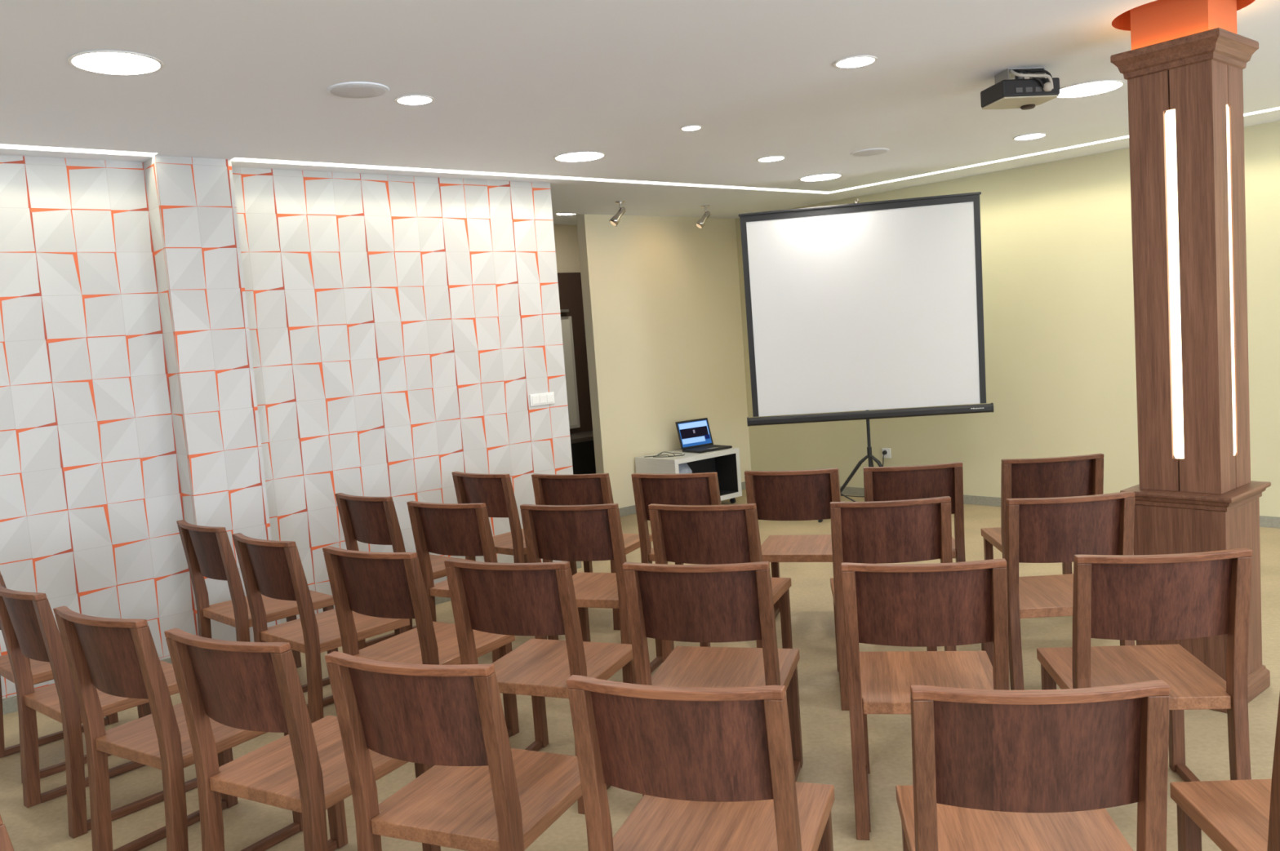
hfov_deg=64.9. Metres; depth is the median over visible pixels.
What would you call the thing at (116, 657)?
wooden chair
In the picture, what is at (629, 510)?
baseboard
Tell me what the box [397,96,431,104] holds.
diffuser
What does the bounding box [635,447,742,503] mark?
media cabinet
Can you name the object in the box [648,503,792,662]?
wooden chair
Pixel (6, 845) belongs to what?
wooden chair
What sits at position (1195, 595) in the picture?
wooden chair
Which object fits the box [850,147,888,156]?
ceiling speaker
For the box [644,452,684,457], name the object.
cable
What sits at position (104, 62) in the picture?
recessed light
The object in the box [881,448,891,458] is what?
wall socket
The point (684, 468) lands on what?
plastic bag
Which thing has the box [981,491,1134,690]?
wooden chair
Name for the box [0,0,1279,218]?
ceiling
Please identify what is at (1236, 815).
wooden chair
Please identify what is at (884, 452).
plug
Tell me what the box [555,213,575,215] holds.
recessed light
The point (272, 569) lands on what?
wooden chair
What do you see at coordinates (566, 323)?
mirror
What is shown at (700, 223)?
ceiling spotlight
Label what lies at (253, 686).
wooden chair
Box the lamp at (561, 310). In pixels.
[560,309,568,312]
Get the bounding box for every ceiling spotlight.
[608,200,626,226]
[695,204,710,229]
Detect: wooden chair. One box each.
[0,572,144,783]
[0,584,197,839]
[0,814,14,850]
[53,605,302,850]
[164,628,440,850]
[176,520,337,693]
[231,533,409,723]
[322,546,519,766]
[324,651,589,850]
[334,493,475,649]
[406,501,558,663]
[444,559,635,814]
[451,471,577,575]
[520,503,662,683]
[531,473,652,630]
[566,675,835,850]
[622,561,803,796]
[631,472,721,564]
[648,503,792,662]
[744,468,840,618]
[830,496,956,711]
[840,559,1009,840]
[862,462,965,562]
[895,680,1169,850]
[980,453,1103,574]
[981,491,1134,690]
[1036,547,1252,782]
[1169,693,1279,850]
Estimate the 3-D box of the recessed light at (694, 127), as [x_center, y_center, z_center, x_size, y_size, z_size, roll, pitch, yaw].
[0.260,-1.511,5.110,0.116,0.006,0.116,-4,5,0]
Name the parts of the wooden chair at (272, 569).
leg, rail, backrest, leg, seat, leg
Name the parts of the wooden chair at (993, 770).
leg, leg, seat, backrest, rail, leg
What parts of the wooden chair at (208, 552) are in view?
leg, rail, backrest, leg, seat, leg, leg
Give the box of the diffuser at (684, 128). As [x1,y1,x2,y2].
[682,126,700,130]
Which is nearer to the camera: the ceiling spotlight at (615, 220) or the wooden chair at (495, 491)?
the wooden chair at (495, 491)
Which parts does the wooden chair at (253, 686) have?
leg, rail, backrest, leg, seat, leg, leg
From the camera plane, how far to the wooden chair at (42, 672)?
3.99 m
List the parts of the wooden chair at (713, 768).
leg, rail, backrest, seat, leg, leg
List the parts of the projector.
socket panel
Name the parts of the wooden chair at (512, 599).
leg, rail, backrest, leg, seat, leg, leg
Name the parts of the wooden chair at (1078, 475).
leg, seat, leg, backrest, rail, leg, leg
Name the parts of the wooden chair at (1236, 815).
leg, seat, leg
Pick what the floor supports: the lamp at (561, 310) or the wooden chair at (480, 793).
the wooden chair at (480, 793)
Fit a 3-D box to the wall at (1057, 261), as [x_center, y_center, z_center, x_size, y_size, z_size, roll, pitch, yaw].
[3.934,-0.748,6.553,0.200,2.800,11.125,-9,7,-43]
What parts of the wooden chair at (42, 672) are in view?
leg, leg, seat, leg, leg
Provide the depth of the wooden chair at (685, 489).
5.02 m
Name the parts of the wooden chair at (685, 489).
leg, seat, rail, backrest, leg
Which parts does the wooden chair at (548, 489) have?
leg, rail, backrest, leg, leg, seat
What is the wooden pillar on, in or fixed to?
on the floor
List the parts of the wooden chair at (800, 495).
leg, leg, rail, backrest, seat, leg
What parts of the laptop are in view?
lid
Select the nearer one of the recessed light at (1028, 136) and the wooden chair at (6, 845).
the wooden chair at (6, 845)
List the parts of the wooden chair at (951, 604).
leg, leg, rail, backrest, seat, leg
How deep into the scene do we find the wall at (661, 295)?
8.86 m
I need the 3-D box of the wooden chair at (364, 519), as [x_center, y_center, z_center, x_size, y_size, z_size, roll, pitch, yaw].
[-1.212,0.736,5.245,0.449,0.830,0.553,0,7,41]
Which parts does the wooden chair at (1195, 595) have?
leg, leg, seat, backrest, rail, leg, leg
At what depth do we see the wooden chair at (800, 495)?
4.87 m
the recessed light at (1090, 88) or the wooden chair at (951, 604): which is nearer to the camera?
the wooden chair at (951, 604)
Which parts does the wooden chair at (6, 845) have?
rail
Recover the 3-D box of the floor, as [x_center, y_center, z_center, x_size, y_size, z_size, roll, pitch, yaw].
[-0.183,1.317,3.120,11.853,0.100,11.100,-8,7,-40]
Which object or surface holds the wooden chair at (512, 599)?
on the floor
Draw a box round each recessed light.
[67,50,164,75]
[395,94,434,105]
[553,151,605,161]
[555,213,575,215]
[680,124,702,130]
[756,155,786,161]
[799,173,842,181]
[833,55,877,68]
[1013,133,1047,140]
[1056,80,1124,97]
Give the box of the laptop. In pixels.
[675,417,732,453]
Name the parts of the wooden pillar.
cornice, skirting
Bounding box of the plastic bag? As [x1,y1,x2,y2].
[678,462,692,474]
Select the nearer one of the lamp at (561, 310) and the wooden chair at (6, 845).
the wooden chair at (6, 845)
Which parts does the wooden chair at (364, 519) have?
leg, rail, backrest, leg, seat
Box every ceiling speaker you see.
[326,81,389,98]
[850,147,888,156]
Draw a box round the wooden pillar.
[1110,0,1271,713]
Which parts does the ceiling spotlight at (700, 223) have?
ceiling plate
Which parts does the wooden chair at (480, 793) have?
leg, rail, backrest, seat, leg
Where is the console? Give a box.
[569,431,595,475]
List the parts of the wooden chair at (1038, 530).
leg, leg, seat, backrest, rail, leg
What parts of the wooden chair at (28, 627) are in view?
leg, rail, backrest, leg, seat, leg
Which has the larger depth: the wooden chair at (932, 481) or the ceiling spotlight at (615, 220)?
the ceiling spotlight at (615, 220)
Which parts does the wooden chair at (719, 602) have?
leg, rail, backrest, seat, leg, leg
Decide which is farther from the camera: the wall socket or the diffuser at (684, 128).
the wall socket
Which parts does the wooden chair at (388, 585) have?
leg, rail, backrest, leg, seat, leg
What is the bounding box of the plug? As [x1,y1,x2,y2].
[840,450,887,497]
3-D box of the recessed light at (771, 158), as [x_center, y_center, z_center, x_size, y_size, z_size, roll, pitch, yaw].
[0.812,-1.650,6.226,0.180,0.006,0.180,-4,5,0]
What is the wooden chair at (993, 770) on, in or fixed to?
on the floor
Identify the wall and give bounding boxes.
[0,152,573,699]
[553,224,592,434]
[576,213,751,508]
[735,120,1279,517]
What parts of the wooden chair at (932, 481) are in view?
leg, rail, backrest, seat, leg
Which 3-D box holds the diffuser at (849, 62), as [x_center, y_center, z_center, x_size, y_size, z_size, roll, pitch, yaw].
[0.866,-1.460,4.043,0.148,0.005,0.148,-4,5,0]
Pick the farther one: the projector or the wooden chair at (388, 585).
the projector
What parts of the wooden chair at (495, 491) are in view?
leg, rail, backrest, seat, leg, leg, leg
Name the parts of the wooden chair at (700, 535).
leg, rail, leg, backrest, leg, seat, leg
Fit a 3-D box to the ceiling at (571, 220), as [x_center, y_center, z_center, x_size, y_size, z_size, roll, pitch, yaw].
[-2.050,-1.638,6.974,7.716,0.105,2.280,-8,7,-40]
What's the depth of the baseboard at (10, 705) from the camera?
4.67 m
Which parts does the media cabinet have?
panel, panel, panel, panel, panel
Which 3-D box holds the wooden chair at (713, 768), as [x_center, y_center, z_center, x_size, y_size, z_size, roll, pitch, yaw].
[0.170,0.900,2.251,0.449,0.830,0.553,-2,5,20]
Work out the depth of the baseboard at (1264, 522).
7.91 m
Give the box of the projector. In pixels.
[980,66,1059,110]
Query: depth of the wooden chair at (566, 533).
4.31 m
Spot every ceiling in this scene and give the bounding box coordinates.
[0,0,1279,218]
[552,213,577,225]
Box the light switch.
[529,392,555,406]
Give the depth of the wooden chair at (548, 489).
5.27 m
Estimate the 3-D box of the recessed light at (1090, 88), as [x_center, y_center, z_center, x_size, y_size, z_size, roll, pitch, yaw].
[2.167,-1.630,4.878,0.334,0.006,0.334,-4,5,0]
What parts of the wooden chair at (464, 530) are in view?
leg, seat, rail, backrest, leg, leg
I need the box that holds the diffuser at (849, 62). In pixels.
[836,57,874,67]
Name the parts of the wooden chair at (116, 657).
leg, rail, backrest, leg, seat, leg, leg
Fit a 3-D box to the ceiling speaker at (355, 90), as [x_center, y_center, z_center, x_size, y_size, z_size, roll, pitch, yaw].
[-1.098,-1.305,3.924,0.236,0.009,0.236,-4,5,0]
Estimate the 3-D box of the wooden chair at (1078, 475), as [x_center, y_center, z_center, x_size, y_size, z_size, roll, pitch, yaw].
[1.952,0.535,4.899,0.449,0.830,0.553,-4,5,6]
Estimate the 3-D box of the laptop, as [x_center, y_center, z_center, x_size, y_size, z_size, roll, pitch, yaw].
[0.559,0.084,8.834,0.370,0.262,0.313,-8,6,-37]
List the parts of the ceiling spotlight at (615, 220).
ceiling plate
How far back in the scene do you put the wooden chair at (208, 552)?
4.54 m
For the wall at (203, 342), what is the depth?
5.14 m
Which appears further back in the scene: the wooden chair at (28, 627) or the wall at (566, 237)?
the wall at (566, 237)
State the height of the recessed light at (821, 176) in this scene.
0.006 m
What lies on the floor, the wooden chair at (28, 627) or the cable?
the wooden chair at (28, 627)
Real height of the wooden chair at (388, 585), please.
0.830 m
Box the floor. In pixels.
[0,488,1279,850]
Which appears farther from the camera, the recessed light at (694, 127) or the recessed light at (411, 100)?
the recessed light at (694, 127)
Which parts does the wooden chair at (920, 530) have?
seat, leg, leg, rail, backrest, leg, leg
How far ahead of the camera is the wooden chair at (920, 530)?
3.87 m
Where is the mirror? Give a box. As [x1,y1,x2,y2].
[560,316,580,429]
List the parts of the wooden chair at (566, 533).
leg, rail, backrest, leg, seat, leg, leg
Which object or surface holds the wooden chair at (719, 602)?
on the floor
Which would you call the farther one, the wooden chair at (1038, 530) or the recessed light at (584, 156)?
the recessed light at (584, 156)
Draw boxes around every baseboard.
[2,560,582,715]
[618,481,746,516]
[840,486,1279,528]
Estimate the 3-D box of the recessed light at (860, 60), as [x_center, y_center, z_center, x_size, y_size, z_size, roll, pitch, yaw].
[0.866,-1.461,4.043,0.172,0.006,0.172,-4,5,0]
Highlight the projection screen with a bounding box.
[737,191,993,522]
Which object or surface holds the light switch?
attached to the wall at (203, 342)
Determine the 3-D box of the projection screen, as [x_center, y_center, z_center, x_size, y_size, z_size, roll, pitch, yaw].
[1.688,-0.470,7.576,1.790,2.411,0.558,-3,5,9]
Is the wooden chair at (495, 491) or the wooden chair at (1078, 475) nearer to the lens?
the wooden chair at (1078, 475)
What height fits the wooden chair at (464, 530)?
0.830 m

